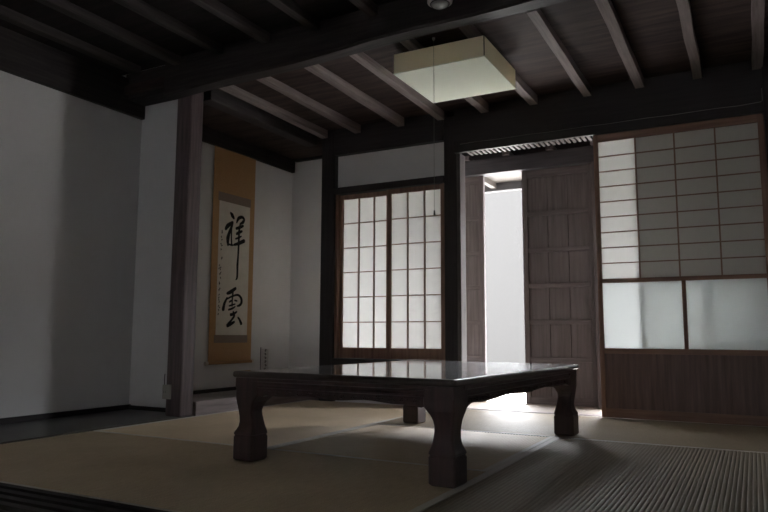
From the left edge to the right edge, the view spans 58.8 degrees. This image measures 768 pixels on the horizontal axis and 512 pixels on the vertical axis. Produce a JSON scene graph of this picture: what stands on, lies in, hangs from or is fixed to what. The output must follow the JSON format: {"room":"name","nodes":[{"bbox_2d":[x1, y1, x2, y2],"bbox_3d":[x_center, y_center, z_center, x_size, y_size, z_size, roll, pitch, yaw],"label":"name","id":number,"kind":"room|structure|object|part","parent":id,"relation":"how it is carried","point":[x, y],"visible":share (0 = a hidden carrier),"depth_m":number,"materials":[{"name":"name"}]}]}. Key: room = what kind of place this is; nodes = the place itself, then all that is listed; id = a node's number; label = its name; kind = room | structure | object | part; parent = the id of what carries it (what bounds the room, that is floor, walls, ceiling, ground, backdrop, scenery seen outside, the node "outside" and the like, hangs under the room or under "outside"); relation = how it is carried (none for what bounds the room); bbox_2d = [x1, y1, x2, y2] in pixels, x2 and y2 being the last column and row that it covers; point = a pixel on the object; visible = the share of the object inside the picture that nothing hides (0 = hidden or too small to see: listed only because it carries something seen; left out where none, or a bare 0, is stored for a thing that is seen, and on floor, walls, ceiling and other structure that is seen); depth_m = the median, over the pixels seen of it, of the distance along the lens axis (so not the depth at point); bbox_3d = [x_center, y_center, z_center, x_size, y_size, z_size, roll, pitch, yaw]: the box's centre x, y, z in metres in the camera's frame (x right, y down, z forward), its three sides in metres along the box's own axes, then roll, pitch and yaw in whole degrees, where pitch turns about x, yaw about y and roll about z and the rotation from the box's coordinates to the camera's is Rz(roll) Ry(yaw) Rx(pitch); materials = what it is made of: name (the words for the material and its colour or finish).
{"room":"japanese tatami room","nodes":[
{"label":"japanese tatami room","id":0,"kind":"room"},
{"bbox_2d":[0,409,193,441],"bbox_3d":[-1.925,0.967,3.572,0.640,0.104,2.015,-3,-7,28],"label":"floor","id":1,"kind":"structure","parent":0,"point":[52,426],"depth_m":3.86,"materials":[{"name":"grey wood"}]},
{"bbox_2d":[165,92,203,416],"bbox_3d":[-1.275,-0.048,4.369,0.125,2.109,0.115,-3,-7,28],"label":"post","id":2,"kind":"object","parent":1,"relation":"on","point":[185,238],"visible":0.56,"depth_m":4.32,"materials":[{"name":"wood"}]},
{"bbox_2d":[162,375,170,398],"bbox_3d":[-1.350,0.811,4.235,0.066,0.154,0.012,-3,-7,28],"label":"wall outlet","id":3,"kind":"object","parent":2,"relation":"attached to","point":[166,389],"visible":1,"depth_m":4.22,"materials":[{"name":"beige plastic"}]},
{"bbox_3d":[-1.350,0.844,4.231,0.066,0.088,0.012,-3,-7,28],"label":"plate","id":4,"kind":"part","parent":3,"relation":"part of","materials":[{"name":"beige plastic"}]},
{"bbox_2d":[0,70,291,417],"bbox_3d":[-2.721,-0.404,3.042,0.120,2.700,7.850,-3,-7,28],"label":"wall","id":5,"kind":"structure","parent":0,"point":[70,165],"depth_m":4.35,"materials":[{"name":"white paint"}]},
{"bbox_2d":[0,404,130,423],"bbox_3d":[-3.124,0.718,2.022,0.018,0.035,5.915,-3,-7,28],"label":"baseboard","id":6,"kind":"structure","parent":5,"relation":"attached to","point":[119,407],"depth_m":4.14,"materials":[{"name":"black wood"}]},
{"bbox_2d":[0,26,144,119],"bbox_3d":[-3.110,-1.392,2.260,0.035,0.250,5.912,-3,-7,28],"label":"beam","id":7,"kind":"structure","parent":5,"relation":"attached to","point":[22,56],"depth_m":4.26,"materials":[{"name":"black wood"}]},
{"bbox_2d":[193,386,235,393],"bbox_3d":[-1.280,1.065,5.425,0.015,0.030,1.755,-3,-7,28],"label":"baseboard","id":8,"kind":"structure","parent":5,"relation":"attached to","point":[225,388],"depth_m":5.33,"materials":[{"name":"black wood"}]},
{"bbox_2d":[202,125,294,172],"bbox_3d":[-1.264,-0.930,5.649,0.035,0.124,1.747,-3,-7,28],"label":"beam","id":9,"kind":"structure","parent":5,"relation":"attached to","point":[211,136],"depth_m":5.79,"materials":[{"name":"black wood"}]},
{"bbox_2d":[204,145,256,365],"bbox_3d":[-1.241,0.002,5.601,0.032,1.758,0.572,-3,-7,28],"label":"scroll","id":10,"kind":"object","parent":9,"relation":"hanging from","point":[232,248],"visible":1,"depth_m":5.58,"materials":[{"name":"paper"}]},
{"bbox_3d":[-1.237,-0.864,5.702,0.014,0.014,0.525,-3,-7,28],"label":"rod","id":11,"kind":"part","parent":10,"relation":"part of","materials":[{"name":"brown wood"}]},
{"bbox_2d":[260,347,268,368],"bbox_3d":[-1.004,0.940,5.721,0.095,0.342,0.040,-3,-7,28],"label":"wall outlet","id":12,"kind":"object","parent":5,"relation":"attached to","point":[264,353],"visible":0.58,"depth_m":5.73,"materials":[{"name":"plastic"}]},
{"bbox_2d":[129,99,177,411],"bbox_3d":[-1.478,-0.038,4.599,0.560,2.139,0.103,-3,-7,28],"label":"wall","id":13,"kind":"structure","parent":0,"point":[151,308],"depth_m":4.65,"materials":[{"name":"white paint"}]},
{"bbox_2d":[126,65,172,105],"bbox_3d":[-1.481,-1.176,4.643,0.630,0.190,0.153,-3,-7,28],"label":"beam","id":14,"kind":"structure","parent":13,"relation":"attached to","point":[157,96],"depth_m":4.65,"materials":[{"name":"black wood"}]},
{"bbox_2d":[0,0,397,75],"bbox_3d":[-0.536,-1.714,0.722,6.250,0.054,5.800,-3,-7,28],"label":"ceiling","id":15,"kind":"structure","parent":0,"point":[262,13],"depth_m":3.86,"materials":[{"name":"brown wood"}]},
{"bbox_2d":[0,5,140,74],"bbox_3d":[-2.968,-1.516,2.045,0.056,0.054,5.644,-3,-7,28],"label":"rafter","id":16,"kind":"object","parent":15,"relation":"attached to","point":[9,15],"visible":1,"depth_m":4.02,"materials":[{"name":"brown wood"}]},
{"bbox_2d":[35,0,180,65],"bbox_3d":[-2.656,-1.534,1.877,0.056,0.054,5.644,-3,-7,28],"label":"rafter","id":17,"kind":"object","parent":15,"relation":"attached to","point":[65,7],"visible":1,"depth_m":3.88,"materials":[{"name":"brown wood"}]},
{"bbox_2d":[113,0,223,54],"bbox_3d":[-2.343,-1.552,1.710,0.056,0.054,5.644,-3,-7,28],"label":"rafter","id":18,"kind":"object","parent":15,"relation":"attached to","point":[140,7],"visible":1,"depth_m":3.81,"materials":[{"name":"brown wood"}]},
{"bbox_2d":[190,0,269,42],"bbox_3d":[-2.032,-1.570,1.543,0.056,0.054,5.644,-3,-7,28],"label":"rafter","id":19,"kind":"object","parent":15,"relation":"attached to","point":[215,7],"visible":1,"depth_m":3.74,"materials":[{"name":"brown wood"}]},
{"bbox_2d":[267,0,319,30],"bbox_3d":[-1.724,-1.588,1.377,0.056,0.054,5.644,-3,-7,28],"label":"rafter","id":20,"kind":"object","parent":15,"relation":"attached to","point":[289,7],"visible":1,"depth_m":3.67,"materials":[{"name":"brown wood"}]},
{"bbox_2d":[349,0,377,16],"bbox_3d":[-1.397,-1.607,1.202,0.056,0.054,5.644,-3,-7,28],"label":"rafter","id":21,"kind":"object","parent":15,"relation":"attached to","point":[368,7],"visible":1,"depth_m":3.58,"materials":[{"name":"brown wood"}]},
{"bbox_2d":[164,0,568,99],"bbox_3d":[0.185,-1.270,3.596,3.580,0.310,0.118,-3,-7,28],"label":"beam","id":22,"kind":"structure","parent":15,"relation":"attached to","point":[352,33],"depth_m":3.81,"materials":[{"name":"black wood"}]},
{"bbox_2d":[427,0,452,9],"bbox_3d":[0.280,-1.305,3.417,0.127,0.131,0.127,-3,-7,28],"label":"ceiling sensor","id":23,"kind":"object","parent":15,"relation":"attached to","point":[436,4],"visible":1,"depth_m":3.39,"materials":[{"name":"grey plastic"}]},
{"bbox_2d":[193,390,235,399],"bbox_3d":[-1.032,1.141,5.281,0.580,0.158,1.755,-3,-7,28],"label":"floor","id":24,"kind":"structure","parent":0,"point":[232,392],"depth_m":5.05,"materials":[{"name":"brown wood"}]},
{"bbox_2d":[192,395,318,415],"bbox_3d":[-0.777,1.079,5.090,0.085,0.138,1.850,-3,-7,28],"label":"step","id":25,"kind":"structure","parent":24,"relation":"attached to","point":[229,403],"depth_m":4.50,"materials":[{"name":"wood"}]},
{"bbox_2d":[335,142,443,404],"bbox_3d":[0.062,0.179,5.168,0.950,2.050,0.070,-3,-7,28],"label":"wall","id":26,"kind":"structure","parent":0,"point":[422,161],"depth_m":5.22,"materials":[{"name":"white paint"}]},
{"bbox_2d":[331,358,441,364],"bbox_3d":[0.040,0.798,5.070,0.940,0.058,0.135,-3,-7,28],"label":"window sill","id":27,"kind":"structure","parent":26,"relation":"attached to","point":[334,361],"depth_m":5.13,"materials":[{"name":"brown wood"}]},
{"bbox_2d":[334,176,443,195],"bbox_3d":[0.048,-0.531,5.230,0.940,0.052,0.122,-3,-7,28],"label":"lintel","id":28,"kind":"structure","parent":26,"relation":"attached to","point":[376,187],"depth_m":5.17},
{"bbox_2d":[334,183,444,360],"bbox_3d":[0.046,0.133,5.154,0.936,1.284,0.080,-3,-7,28],"label":"window","id":29,"kind":"structure","parent":26,"relation":"in","point":[390,244],"depth_m":5.14,"materials":[{"name":"paper"}]},
{"bbox_3d":[-0.141,0.145,5.261,0.461,1.281,0.026,-3,-7,28],"label":"sash","id":30,"kind":"part","parent":29,"relation":"part of","materials":[{"name":"white paper"}]},
{"bbox_3d":[0.225,0.119,5.030,0.462,1.281,0.026,-3,-7,28],"label":"sash","id":31,"kind":"part","parent":29,"relation":"part of","materials":[{"name":"white paper"}]},
{"bbox_2d":[334,114,448,156],"bbox_3d":[0.047,-0.924,5.272,0.940,0.211,0.130,-3,-7,28],"label":"beam","id":32,"kind":"structure","parent":26,"relation":"attached to","point":[424,129],"depth_m":5.20,"materials":[{"name":"black wood"}]},
{"bbox_2d":[456,153,466,361],"bbox_3d":[0.556,0.164,4.868,0.029,1.815,0.098,-3,-7,28],"label":"door frame","id":33,"kind":"structure","parent":26,"relation":"attached to","point":[460,159],"depth_m":4.86,"materials":[{"name":"brown wood"}]},
{"bbox_2d":[289,136,592,367],"bbox_3d":[1.524,-0.102,5.076,5.400,2.600,0.140,-3,-7,28],"label":"wall","id":34,"kind":"structure","parent":0,"point":[304,326],"depth_m":6.23,"materials":[{"name":"white paint"}]},
{"bbox_2d":[295,155,321,161],"bbox_3d":[-0.515,-0.911,6.222,0.710,0.024,0.040,-3,-7,28],"label":"beam","id":35,"kind":"structure","parent":34,"relation":"attached to","point":[320,156],"depth_m":6.30,"materials":[{"name":"black wood"}]},
{"bbox_2d":[485,177,495,188],"bbox_3d":[0.835,-0.681,5.930,0.044,0.050,0.740,-3,-7,28],"label":"rafter","id":36,"kind":"object","parent":34,"relation":"attached to","point":[491,184],"visible":0.36,"depth_m":6.12,"materials":[{"name":"wood"}]},
{"bbox_2d":[487,173,521,182],"bbox_3d":[2.199,-0.790,5.243,11.000,0.020,0.810,-3,-7,28],"label":"soffit","id":37,"kind":"structure","parent":34,"relation":"attached to","point":[510,177],"depth_m":6.06,"materials":[{"name":"white paint"}]},
{"bbox_2d":[485,181,521,193],"bbox_3d":[2.374,-0.706,5.561,11.000,0.073,0.070,-3,-7,28],"label":"beam","id":38,"kind":"structure","parent":37,"relation":"attached to","point":[514,185],"depth_m":6.21,"materials":[{"name":"brown wood"}]},
{"bbox_2d":[465,145,593,177],"bbox_3d":[1.820,-0.760,4.884,4.530,0.121,0.110,-3,-7,28],"label":"lintel","id":39,"kind":"object","parent":34,"relation":"attached to","point":[514,164],"depth_m":5.21,"materials":[{"name":"brown wood"}]},
{"bbox_2d":[465,156,473,160],"bbox_3d":[0.676,-0.773,5.473,0.060,0.032,0.110,-3,-7,28],"label":"block","id":40,"kind":"object","parent":39,"relation":"on","point":[467,158],"visible":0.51,"depth_m":5.43,"materials":[{"name":"brown wood"}]},
{"bbox_2d":[502,151,512,156],"bbox_3d":[0.966,-0.790,5.317,0.060,0.032,0.110,-3,-7,28],"label":"block","id":41,"kind":"object","parent":39,"relation":"on","point":[506,153],"visible":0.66,"depth_m":5.28,"materials":[{"name":"brown wood"}]},
{"bbox_2d":[545,145,556,150],"bbox_3d":[1.265,-0.808,5.157,0.060,0.032,0.110,-3,-7,28],"label":"block","id":42,"kind":"object","parent":39,"relation":"on","point":[547,148],"visible":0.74,"depth_m":5.11,"materials":[{"name":"brown wood"}]},
{"bbox_2d":[124,0,767,159],"bbox_3d":[0.484,-1.131,4.658,4.270,0.060,2.130,-3,-7,28],"label":"ceiling","id":43,"kind":"structure","parent":0,"point":[652,29],"depth_m":4.02,"materials":[{"name":"brown wood"}]},
{"bbox_2d":[203,89,316,146],"bbox_3d":[-0.889,-1.011,5.061,0.100,0.094,1.245,-3,-7,28],"label":"beam","id":44,"kind":"structure","parent":43,"relation":"attached to","point":[218,99],"depth_m":4.93,"materials":[{"name":"brown wood"}]},
{"bbox_2d":[219,85,327,138],"bbox_3d":[-0.784,-1.045,4.921,0.057,0.064,1.298,-3,-7,28],"label":"rafter","id":45,"kind":"object","parent":43,"relation":"attached to","point":[316,130],"visible":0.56,"depth_m":4.91,"materials":[{"name":"brown wood"}]},
{"bbox_2d":[257,76,360,133],"bbox_3d":[-0.511,-1.061,4.774,0.058,0.064,1.298,-3,-7,28],"label":"rafter","id":46,"kind":"object","parent":43,"relation":"attached to","point":[286,90],"visible":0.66,"depth_m":4.76,"materials":[{"name":"brown wood"}]},
{"bbox_2d":[305,64,403,126],"bbox_3d":[-0.177,-1.081,4.595,0.063,0.064,1.298,-3,-7,28],"label":"rafter","id":47,"kind":"object","parent":43,"relation":"attached to","point":[318,70],"visible":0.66,"depth_m":4.56,"materials":[{"name":"brown wood"}]},
{"bbox_2d":[350,52,443,119],"bbox_3d":[0.113,-1.097,4.439,0.055,0.064,1.298,-3,-7,28],"label":"rafter","id":48,"kind":"object","parent":43,"relation":"attached to","point":[362,58],"visible":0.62,"depth_m":4.38,"materials":[{"name":"brown wood"}]},
{"bbox_2d":[432,37,434,214],"bbox_3d":[0.270,-0.706,3.675,0.016,0.984,0.016,-3,-7,28],"label":"pull cord","id":49,"kind":"object","parent":43,"relation":"hanging from","point":[433,38],"visible":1,"depth_m":3.72,"materials":[{"name":"plastic"}]},
{"bbox_2d":[400,38,488,112],"bbox_3d":[0.413,-1.115,4.279,0.061,0.064,1.298,-3,-7,28],"label":"rafter","id":50,"kind":"object","parent":43,"relation":"attached to","point":[478,102],"visible":0.3,"depth_m":4.60,"materials":[{"name":"brown wood"}]},
{"bbox_2d":[394,35,515,102],"bbox_3d":[0.420,-1.071,3.954,0.540,0.126,0.544,-3,-7,28],"label":"ceiling lamp","id":51,"kind":"object","parent":43,"relation":"attached to","point":[470,67],"visible":1,"depth_m":3.82,"materials":[{"name":"paper"}]},
{"bbox_3d":[0.293,-1.097,3.719,0.536,0.110,0.004,-3,-7,28],"label":"panel","id":52,"kind":"part","parent":51,"relation":"part of","materials":[{"name":"paper"}]},
{"bbox_3d":[0.654,-1.083,3.828,0.004,0.110,0.532,-3,-7,28],"label":"panel","id":53,"kind":"part","parent":51,"relation":"part of","materials":[{"name":"paper"}]},
{"bbox_2d":[459,24,537,104],"bbox_3d":[0.721,-1.133,4.113,0.061,0.064,1.298,-3,-7,28],"label":"rafter","id":54,"kind":"object","parent":43,"relation":"attached to","point":[470,31],"visible":0.43,"depth_m":4.37,"materials":[{"name":"brown wood"}]},
{"bbox_2d":[526,8,591,96],"bbox_3d":[1.039,-1.151,3.942,0.056,0.064,1.298,-3,-7,28],"label":"rafter","id":55,"kind":"object","parent":43,"relation":"attached to","point":[537,17],"visible":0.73,"depth_m":3.83,"materials":[{"name":"brown wood"}]},
{"bbox_2d":[454,61,763,153],"bbox_3d":[1.373,-0.953,4.486,1.958,0.324,0.030,-3,-7,28],"label":"beam","id":56,"kind":"structure","parent":43,"relation":"attached to","point":[736,84],"depth_m":4.40,"materials":[{"name":"black wood"}]},
{"bbox_2d":[467,136,591,155],"bbox_3d":[1.012,-0.792,4.800,0.920,0.012,0.210,-3,-7,28],"label":"ceiling slats","id":57,"kind":"structure","parent":56,"relation":"attached to","point":[588,137],"depth_m":4.85,"materials":[{"name":"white wood"}]},
{"bbox_2d":[463,88,762,143],"bbox_3d":[1.385,-0.895,4.452,1.906,0.090,0.004,-3,-7,28],"label":"electrical cable","id":58,"kind":"object","parent":56,"relation":"attached to","point":[761,88],"visible":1,"depth_m":4.37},
{"bbox_2d":[594,0,643,88],"bbox_3d":[1.328,-1.168,3.788,0.061,0.064,1.298,-3,-7,28],"label":"rafter","id":59,"kind":"object","parent":43,"relation":"attached to","point":[606,8],"visible":1,"depth_m":3.70,"materials":[{"name":"brown wood"}]},
{"bbox_2d":[676,0,701,79],"bbox_3d":[1.625,-1.185,3.628,0.057,0.064,1.298,-3,-7,28],"label":"rafter","id":60,"kind":"object","parent":43,"relation":"attached to","point":[684,8],"visible":1,"depth_m":3.64,"materials":[{"name":"brown wood"}]},
{"bbox_2d":[751,0,764,69],"bbox_3d":[1.909,-1.202,3.476,0.060,0.064,1.298,-3,-7,28],"label":"rafter","id":61,"kind":"object","parent":43,"relation":"attached to","point":[757,6],"visible":1,"depth_m":3.56,"materials":[{"name":"brown wood"}]},
{"bbox_2d":[468,402,601,414],"bbox_3d":[1.701,1.093,4.519,4.585,0.098,0.540,-3,-7,28],"label":"floor","id":62,"kind":"structure","parent":0,"point":[598,411],"depth_m":4.85,"materials":[{"name":"wood"}]},
{"bbox_2d":[467,407,601,416],"bbox_3d":[1.405,1.047,4.328,1.958,0.064,0.085,-3,-7,28],"label":"threshold","id":63,"kind":"object","parent":62,"relation":"on","point":[467,407],"depth_m":4.55,"materials":[{"name":"wood"}]},
{"bbox_2d":[762,115,767,196],"bbox_3d":[1.933,0.082,4.113,0.740,1.808,0.030,-3,-7,28],"label":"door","id":64,"kind":"structure","parent":63,"relation":"on","point":[762,115],"depth_m":4.00,"materials":[{"name":"wood"}]},
{"bbox_2d":[483,401,597,407],"bbox_3d":[1.818,1.089,4.679,4.530,0.063,0.060,-3,-7,28],"label":"threshold","id":65,"kind":"object","parent":62,"relation":"on","point":[483,401],"depth_m":5.09,"materials":[{"name":"wood"}]},
{"bbox_2d":[465,176,486,361],"bbox_3d":[0.637,0.249,5.422,0.356,1.775,0.035,-3,-7,28],"label":"door","id":66,"kind":"structure","parent":65,"relation":"on","point":[474,186],"depth_m":5.38,"materials":[{"name":"brown wood"}]},
{"bbox_2d":[521,163,597,406],"bbox_3d":[1.305,0.210,5.064,0.536,1.775,0.035,-3,-7,28],"label":"door","id":67,"kind":"structure","parent":65,"relation":"on","point":[560,316],"depth_m":5.07,"materials":[{"name":"brown wood"}]},
{"bbox_2d":[591,161,601,408],"bbox_3d":[1.552,0.195,4.906,0.050,1.770,0.110,-3,-7,28],"label":"post","id":68,"kind":"object","parent":62,"relation":"on","point":[592,163],"visible":0.4,"depth_m":4.86,"materials":[{"name":"brown wood"}]},
{"bbox_3d":[-0.233,0.721,1.129,6.150,0.045,7.100,-3,-7,28],"label":"floor","id":69,"kind":"structure","parent":0,"visible":0},
{"bbox_2d":[0,482,168,511],"bbox_3d":[-0.565,0.747,1.821,3.430,0.059,0.200,-3,-7,28],"label":"threshold","id":70,"kind":"object","parent":69,"relation":"on","point":[13,498],"depth_m":2.05,"materials":[{"name":"black wood"}]},
{"bbox_2d":[0,417,181,443],"bbox_3d":[-1.677,0.916,3.349,0.012,0.056,1.850,-3,-7,28],"label":"edging","id":71,"kind":"object","parent":69,"relation":"on","point":[177,417],"visible":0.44,"depth_m":3.51,"materials":[{"name":"fabric"}]},
{"bbox_2d":[0,430,486,511],"bbox_3d":[-0.810,0.842,2.641,2.182,0.056,1.017,-3,-7,28],"label":"mat","id":72,"kind":"object","parent":69,"relation":"on","point":[159,473],"visible":0.73,"depth_m":2.46,"materials":[{"name":"fabric"}]},
{"bbox_2d":[233,360,578,488],"bbox_3d":[0.198,0.699,3.174,1.014,0.358,1.521,-4,-8,31],"label":"table","id":73,"kind":"object","parent":72,"relation":"on","point":[445,390],"visible":1,"depth_m":2.69,"materials":[{"name":"brown wood"}]},
{"bbox_3d":[-0.533,0.687,2.808,0.129,0.292,0.128,-3,-7,28],"label":"leg","id":74,"kind":"part","parent":73,"relation":"part of","materials":[{"name":"brown wood"}]},
{"bbox_3d":[0.182,0.825,3.981,0.128,0.292,0.129,-3,-7,28],"label":"leg","id":75,"kind":"part","parent":73,"relation":"part of","materials":[{"name":"brown wood"}]},
{"bbox_3d":[0.215,0.638,2.359,0.128,0.292,0.129,-3,-7,28],"label":"leg","id":76,"kind":"part","parent":73,"relation":"part of","materials":[{"name":"brown wood"}]},
{"bbox_3d":[0.929,0.776,3.532,0.129,0.292,0.128,-3,-7,28],"label":"leg","id":77,"kind":"part","parent":73,"relation":"part of","materials":[{"name":"brown wood"}]},
{"bbox_2d":[97,400,426,447],"bbox_3d":[-0.553,1.024,4.202,1.142,0.056,1.987,-3,-7,28],"label":"mat","id":78,"kind":"object","parent":69,"relation":"on","point":[285,423],"visible":0.52,"depth_m":3.96,"materials":[{"name":"fabric"}]},
{"bbox_2d":[319,130,337,400],"bbox_3d":[-0.419,0.056,5.421,0.127,2.150,0.130,-3,-7,28],"label":"post","id":79,"kind":"object","parent":78,"relation":"on","point":[329,160],"visible":0.54,"depth_m":5.37,"materials":[{"name":"black wood"}]},
{"bbox_2d":[271,424,553,470],"bbox_3d":[0.169,0.916,3.244,1.037,0.056,0.977,-3,-7,28],"label":"mat","id":80,"kind":"object","parent":69,"relation":"on","point":[487,451],"visible":0.56,"depth_m":3.18,"materials":[{"name":"fabric"}]},
{"bbox_2d":[375,409,767,452],"bbox_3d":[1.104,0.991,3.866,2.087,0.056,1.007,-3,-7,28],"label":"mat","id":81,"kind":"object","parent":69,"relation":"on","point":[745,438],"visible":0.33,"depth_m":3.72,"materials":[{"name":"wicker"}]},
{"bbox_2d":[444,116,461,360],"bbox_3d":[0.504,0.027,4.920,0.098,2.100,0.115,-3,-7,28],"label":"post","id":82,"kind":"object","parent":81,"relation":"on","point":[450,168],"visible":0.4,"depth_m":4.88,"materials":[{"name":"black wood"}]},
{"bbox_2d":[593,113,767,426],"bbox_3d":[1.801,0.085,4.143,0.972,1.808,0.030,-3,-7,28],"label":"door","id":83,"kind":"structure","parent":81,"relation":"on","point":[681,210],"depth_m":4.13,"materials":[{"name":"paper"}]},
{"bbox_3d":[1.601,0.366,4.218,0.465,0.412,0.003,-3,-7,28],"label":"glass pane","id":84,"kind":"part","parent":83,"relation":"part of","materials":[{"name":"white glass"}]},
{"bbox_3d":[1.804,-0.789,4.244,0.916,0.048,0.030,-3,-7,28],"label":"rail","id":85,"kind":"part","parent":83,"relation":"part of","materials":[{"name":"brown wood"}]},
{"bbox_3d":[1.800,0.137,4.137,0.916,0.026,0.030,-3,-7,28],"label":"rail","id":86,"kind":"part","parent":83,"relation":"part of","materials":[{"name":"brown wood"}]},
{"bbox_3d":[1.799,0.576,4.087,0.916,0.032,0.030,-3,-7,28],"label":"rail","id":87,"kind":"part","parent":83,"relation":"part of","materials":[{"name":"brown wood"}]},
{"bbox_3d":[1.798,0.759,4.064,0.916,0.338,0.008,-3,-7,28],"label":"panel","id":88,"kind":"part","parent":83,"relation":"part of","materials":[{"name":"brown wood"}]},
{"bbox_3d":[1.797,0.955,4.043,0.916,0.056,0.030,-3,-7,28],"label":"rail","id":89,"kind":"part","parent":83,"relation":"part of","materials":[{"name":"brown wood"}]},
{"bbox_3d":[2.014,0.343,3.997,0.429,0.412,0.003,-3,-7,28],"label":"glass pane","id":90,"kind":"part","parent":83,"relation":"part of","materials":[{"name":"white glass"}]},
{"bbox_2d":[761,56,767,173],"bbox_3d":[2.304,-0.106,3.926,0.122,2.150,0.170,-3,-7,28],"label":"post","id":91,"kind":"object","parent":81,"relation":"on","point":[764,70],"depth_m":3.97,"materials":[{"name":"black wood"}]},
{"bbox_2d":[408,437,767,511],"bbox_3d":[0.846,0.810,2.305,1.047,0.056,1.997,-3,-7,28],"label":"mat","id":92,"kind":"object","parent":69,"relation":"on","point":[559,474],"visible":1,"depth_m":2.39,"materials":[{"name":"wicker"}]},
{"label":"outside","id":93,"kind":"structure","parent":0,"visible":0},
{"bbox_2d":[489,393,525,402],"bbox_3d":[10.753,3.261,19.689,60.000,0.060,34.700,-3,-7,28],"label":"ground","id":94,"kind":"structure","parent":93,"point":[520,397],"depth_m":9.84,"materials":[{"name":"white"}]},
{"bbox_2d":[485,190,524,362],"bbox_3d":[3.205,0.228,14.421,40.000,4.700,0.300,-3,-7,28],"label":"wall","id":95,"kind":"structure","parent":94,"relation":"on","point":[505,325],"depth_m":14.56,"materials":[{"name":"paint"}]}
]}

